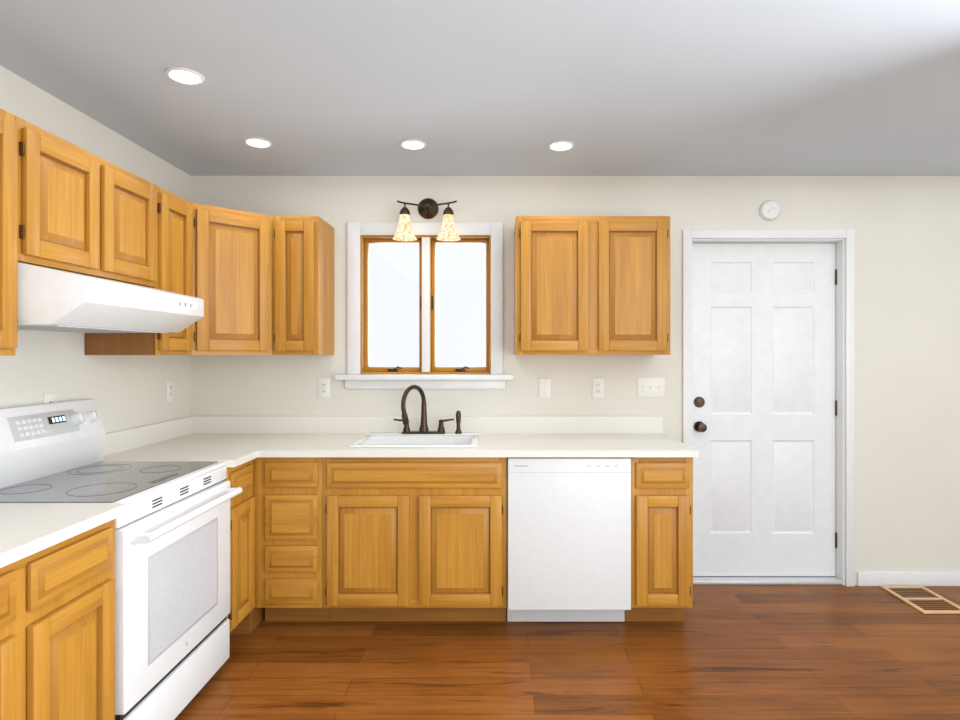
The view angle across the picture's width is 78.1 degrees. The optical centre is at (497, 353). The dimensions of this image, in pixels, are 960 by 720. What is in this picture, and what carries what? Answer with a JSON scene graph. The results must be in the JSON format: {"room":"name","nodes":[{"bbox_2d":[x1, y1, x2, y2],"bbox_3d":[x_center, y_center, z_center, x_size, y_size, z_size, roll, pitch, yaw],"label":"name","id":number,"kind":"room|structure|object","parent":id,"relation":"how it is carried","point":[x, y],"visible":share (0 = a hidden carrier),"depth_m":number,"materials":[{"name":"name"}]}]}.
{"room":"kitchen","nodes":[
{"label":"kitchen","id":0,"kind":"room"},
{"bbox_2d":[0,65,190,432],"bbox_3d":[-1.944,0.160,0.950,0.200,2.460,5.600,0,0,0],"label":"wall","id":1,"kind":"structure","parent":0,"point":[126,391],"depth_m":2.69,"materials":[{"name":"paint"}]},
{"bbox_2d":[0,108,17,355],"bbox_3d":[-1.675,-0.375,1.560,0.335,0.760,0.621,0,0,0],"label":"upper cabinet","id":2,"kind":"object","parent":1,"relation":"attached to","point":[8,235],"visible":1,"depth_m":1.82,"materials":[{"name":"brown wood"}]},
{"bbox_2d":[43,392,56,403],"bbox_3d":[-1.839,0.218,2.430,0.008,0.118,0.072,0,0,0],"label":"electrical outlet","id":3,"kind":"object","parent":1,"relation":"attached to","point":[50,397],"visible":0.35,"depth_m":2.42,"materials":[{"name":"white plastic"}]},
{"bbox_2d":[15,116,156,286],"bbox_3d":[-1.675,-0.526,2.253,0.335,0.457,0.760,0,0,0],"label":"upper cabinet","id":4,"kind":"object","parent":1,"relation":"attached to","point":[82,211],"visible":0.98,"depth_m":2.15,"materials":[{"name":"brown wood"}]},
{"bbox_2d":[18,262,203,332],"bbox_3d":[-1.573,-0.193,2.253,0.539,0.207,0.754,0,0,0],"label":"range hood","id":5,"kind":"object","parent":4,"relation":"attached to","point":[51,299],"visible":0.98,"depth_m":2.00,"materials":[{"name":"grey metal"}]},
{"bbox_2d":[85,185,192,354],"bbox_3d":[-1.675,-0.375,2.786,0.335,0.760,0.305,0,0,0],"label":"upper cabinet","id":6,"kind":"object","parent":1,"relation":"attached to","point":[174,243],"visible":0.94,"depth_m":2.70,"materials":[{"name":"brown wood"}]},
{"bbox_2d":[166,380,173,401],"bbox_3d":[-1.839,0.208,3.320,0.008,0.118,0.072,0,0,0],"label":"electrical outlet","id":7,"kind":"object","parent":1,"relation":"attached to","point":[169,391],"visible":1,"depth_m":3.31,"materials":[{"name":"white plastic"}]},
{"bbox_2d":[0,0,959,175],"bbox_3d":[0.956,-1.120,0.950,6.000,0.100,5.600,0,0,0],"label":"ceiling","id":8,"kind":"structure","parent":0,"point":[635,87],"depth_m":2.33,"materials":[{"name":"paint"}]},
{"bbox_2d":[165,67,204,84],"bbox_3d":[-1.201,-1.065,2.270,0.136,0.009,0.136,0,0,0],"label":"recessed light","id":9,"kind":"object","parent":8,"relation":"in","point":[185,76],"visible":0.98,"depth_m":2.26,"materials":[{"name":"white plastic"}]},
{"bbox_2d":[243,137,271,147],"bbox_3d":[-1.211,-1.065,2.983,0.136,0.009,0.136,0,0,0],"label":"recessed light","id":10,"kind":"object","parent":8,"relation":"in","point":[257,142],"visible":0.98,"depth_m":2.98,"materials":[{"name":"white plastic"}]},
{"bbox_2d":[399,139,425,149],"bbox_3d":[-0.433,-1.065,3.010,0.136,0.009,0.136,0,0,0],"label":"recessed light","id":11,"kind":"object","parent":8,"relation":"in","point":[412,144],"visible":0.96,"depth_m":3.00,"materials":[{"name":"white plastic"}]},
{"bbox_2d":[548,141,573,150],"bbox_3d":[0.323,-1.065,3.030,0.136,0.009,0.136,0,0,0],"label":"recessed light","id":12,"kind":"object","parent":8,"relation":"in","point":[561,145],"visible":0.98,"depth_m":3.02,"materials":[{"name":"white plastic"}]},
{"bbox_2d":[174,584,959,719],"bbox_3d":[0.956,1.440,0.950,6.000,0.100,5.600,0,0,0],"label":"floor","id":13,"kind":"structure","parent":0,"point":[782,652],"depth_m":2.63,"materials":[{"name":"brown wood"}]},
{"bbox_2d":[0,519,114,719],"bbox_3d":[-1.517,0.949,1.496,0.650,0.882,0.750,0,0,0],"label":"base cabinet","id":14,"kind":"object","parent":13,"relation":"on","point":[57,631],"visible":0.83,"depth_m":1.62,"materials":[{"name":"brown wood"}]},
{"bbox_2d":[0,503,126,567],"bbox_3d":[-1.509,0.440,1.461,0.666,0.133,0.822,0,0,0],"label":"countertop","id":15,"kind":"structure","parent":14,"relation":"on","point":[27,529],"depth_m":1.67,"materials":[{"name":"laminate"}]},
{"bbox_2d":[0,399,241,719],"bbox_3d":[-1.478,0.795,2.255,0.708,1.190,0.760,0,0,0],"label":"range","id":16,"kind":"object","parent":13,"relation":"on","point":[172,589],"visible":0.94,"depth_m":2.20,"materials":[{"name":"white metal"}]},
{"bbox_2d":[222,459,254,631],"bbox_3d":[-1.517,0.949,2.786,0.650,0.882,0.294,0,0,0],"label":"base cabinet","id":17,"kind":"object","parent":13,"relation":"on","point":[242,555],"visible":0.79,"depth_m":2.76,"materials":[{"name":"brown wood"}]},
{"bbox_2d":[103,428,259,466],"bbox_3d":[-1.509,0.440,2.759,0.666,0.133,0.242,0,0,0],"label":"countertop","id":18,"kind":"structure","parent":17,"relation":"on","point":[236,447],"depth_m":2.96,"materials":[{"name":"laminate"}]},
{"bbox_2d":[230,608,264,633],"bbox_3d":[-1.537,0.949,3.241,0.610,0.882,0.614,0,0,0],"label":"toe kick","id":19,"kind":"object","parent":13,"relation":"on","point":[251,621],"visible":0.07,"depth_m":2.94,"materials":[{"name":"brown wood"}]},
{"bbox_2d":[254,457,329,620],"bbox_3d":[-1.042,0.949,3.231,0.339,0.882,0.635,0,0,0],"label":"base cabinet","id":20,"kind":"object","parent":13,"relation":"on","point":[288,493],"visible":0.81,"depth_m":2.92,"materials":[{"name":"brown wood"}]},
{"bbox_2d":[323,457,506,620],"bbox_3d":[-0.414,0.949,3.231,0.914,0.882,0.635,0,0,0],"label":"base cabinet","id":21,"kind":"object","parent":13,"relation":"on","point":[414,538],"visible":0.9,"depth_m":2.91,"materials":[{"name":"brown wood"}]},
{"bbox_2d":[135,416,698,456],"bbox_3d":[-0.429,0.440,3.214,2.826,0.133,0.668,0,0,0],"label":"countertop","id":22,"kind":"structure","parent":21,"relation":"on","point":[280,436],"depth_m":3.43,"materials":[{"name":"laminate"}]},
{"bbox_2d":[349,433,478,447],"bbox_3d":[-0.429,0.545,3.219,0.640,0.171,0.493,0,0,0],"label":"sink","id":23,"kind":"object","parent":22,"relation":"in","point":[401,440],"visible":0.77,"depth_m":3.38,"materials":[{"name":"ceramic"}]},
{"bbox_2d":[393,385,461,433],"bbox_3d":[-0.406,0.316,3.342,0.395,0.287,0.213,0,0,0],"label":"faucet","id":24,"kind":"object","parent":22,"relation":"on","point":[423,429],"visible":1,"depth_m":3.40,"materials":[{"name":"brown metal"}]},
{"bbox_2d":[507,457,630,621],"bbox_3d":[0.352,0.950,3.214,0.608,0.872,0.612,0,0,0],"label":"dishwasher","id":25,"kind":"object","parent":13,"relation":"on","point":[568,539],"visible":0.94,"depth_m":2.91,"materials":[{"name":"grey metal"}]},
{"bbox_2d":[625,457,692,620],"bbox_3d":[0.815,0.949,3.231,0.307,0.882,0.635,0,0,0],"label":"base cabinet","id":26,"kind":"object","parent":13,"relation":"on","point":[661,538],"visible":0.83,"depth_m":2.92,"materials":[{"name":"brown wood"}]},
{"bbox_2d":[880,586,959,613],"bbox_3d":[2.401,1.384,3.340,0.250,0.010,0.360,0,0,0],"label":"floor vent","id":27,"kind":"object","parent":13,"relation":"in","point":[923,599],"visible":1,"depth_m":3.32,"materials":[{"name":"brown wood"}]},
{"bbox_2d":[191,176,959,584],"bbox_3d":[0.956,0.160,3.650,5.600,2.460,0.200,0,0,0],"label":"wall","id":28,"kind":"structure","parent":0,"point":[907,372],"depth_m":3.55,"materials":[{"name":"paint"}]},
{"bbox_2d":[191,202,272,354],"bbox_3d":[-1.538,-0.375,3.244,0.608,0.760,0.608,0,0,0],"label":"upper cabinet","id":29,"kind":"object","parent":28,"relation":"attached to","point":[233,269],"visible":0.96,"depth_m":3.07,"materials":[{"name":"brown wood"}]},
{"bbox_2d":[273,216,333,354],"bbox_3d":[-1.107,-0.375,3.381,0.251,0.760,0.335,0,0,0],"label":"upper cabinet","id":30,"kind":"object","parent":28,"relation":"attached to","point":[303,285],"visible":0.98,"depth_m":3.22,"materials":[{"name":"brown wood"}]},
{"bbox_2d":[318,378,329,397],"bbox_3d":[-1.044,0.204,3.545,0.072,0.118,0.008,0,0,0],"label":"electrical outlet","id":31,"kind":"object","parent":28,"relation":"attached to","point":[323,387],"visible":1,"depth_m":3.54,"materials":[{"name":"white plastic"}]},
{"bbox_2d":[335,222,512,388],"bbox_3d":[-0.436,-0.289,3.579,1.055,0.995,0.182,0,0,0],"label":"window","id":32,"kind":"structure","parent":28,"relation":"in","point":[354,378],"depth_m":3.53,"materials":[{"name":"white wood"}]},
{"bbox_2d":[392,198,460,240],"bbox_3d":[-0.419,-0.804,3.474,0.400,0.259,0.151,0,0,0],"label":"light","id":33,"kind":"object","parent":28,"relation":"attached to","point":[428,208],"visible":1,"depth_m":3.45,"materials":[{"name":"beige glass"}]},
{"bbox_2d":[539,378,550,397],"bbox_3d":[0.282,0.204,3.542,0.072,0.118,0.015,0,0,0],"label":"light switch","id":34,"kind":"object","parent":28,"relation":"attached to","point":[544,387],"visible":1,"depth_m":3.54,"materials":[{"name":"white plastic"}]},
{"bbox_2d":[514,216,669,354],"bbox_3d":[0.520,-0.375,3.381,0.845,0.760,0.335,0,0,0],"label":"upper cabinet","id":35,"kind":"object","parent":28,"relation":"attached to","point":[591,285],"visible":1,"depth_m":3.21,"materials":[{"name":"brown wood"}]},
{"bbox_2d":[592,378,603,397],"bbox_3d":[0.601,0.204,3.545,0.072,0.118,0.008,0,0,0],"label":"electrical outlet","id":36,"kind":"object","parent":28,"relation":"attached to","point":[597,387],"visible":1,"depth_m":3.54,"materials":[{"name":"white plastic"}]},
{"bbox_2d":[637,377,664,396],"bbox_3d":[0.919,0.200,3.542,0.165,0.118,0.015,0,0,0],"label":"light switch","id":37,"kind":"object","parent":28,"relation":"attached to","point":[650,386],"visible":1,"depth_m":3.54,"materials":[{"name":"white plastic"}]},
{"bbox_2d":[693,243,836,575],"bbox_3d":[1.624,0.342,3.611,0.905,2.041,0.116,0,0,0],"label":"door","id":38,"kind":"structure","parent":28,"relation":"in","point":[764,407],"depth_m":3.62,"materials":[{"name":"white wood"}]},
{"bbox_2d":[682,229,854,585],"bbox_3d":[1.621,0.322,3.639,1.028,2.136,0.212,0,0,0],"label":"door frame","id":39,"kind":"structure","parent":28,"relation":"attached to","point":[843,240],"depth_m":3.53,"materials":[{"name":"white wood"}]},
{"bbox_2d":[759,200,779,220],"bbox_3d":[1.628,-0.859,3.530,0.120,0.120,0.039,0,0,0],"label":"smoke detector","id":40,"kind":"object","parent":28,"relation":"attached to","point":[769,210],"visible":1,"depth_m":3.52,"materials":[{"name":"grey plastic"}]},
{"bbox_2d":[857,572,959,585],"bbox_3d":[2.946,1.347,3.540,1.582,0.085,0.018,0,0,0],"label":"baseboard","id":41,"kind":"structure","parent":28,"relation":"attached to","point":[908,578],"depth_m":3.52,"materials":[{"name":"white wood"}]},
{"label":"outside","id":42,"kind":"structure","parent":0,"visible":0},
{"bbox_2d":[369,243,485,366],"bbox_3d":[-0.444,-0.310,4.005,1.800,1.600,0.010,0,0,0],"label":"window glass","id":43,"kind":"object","parent":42,"point":[391,320],"depth_m":4.00,"materials":[{"name":"glass"}]}
]}

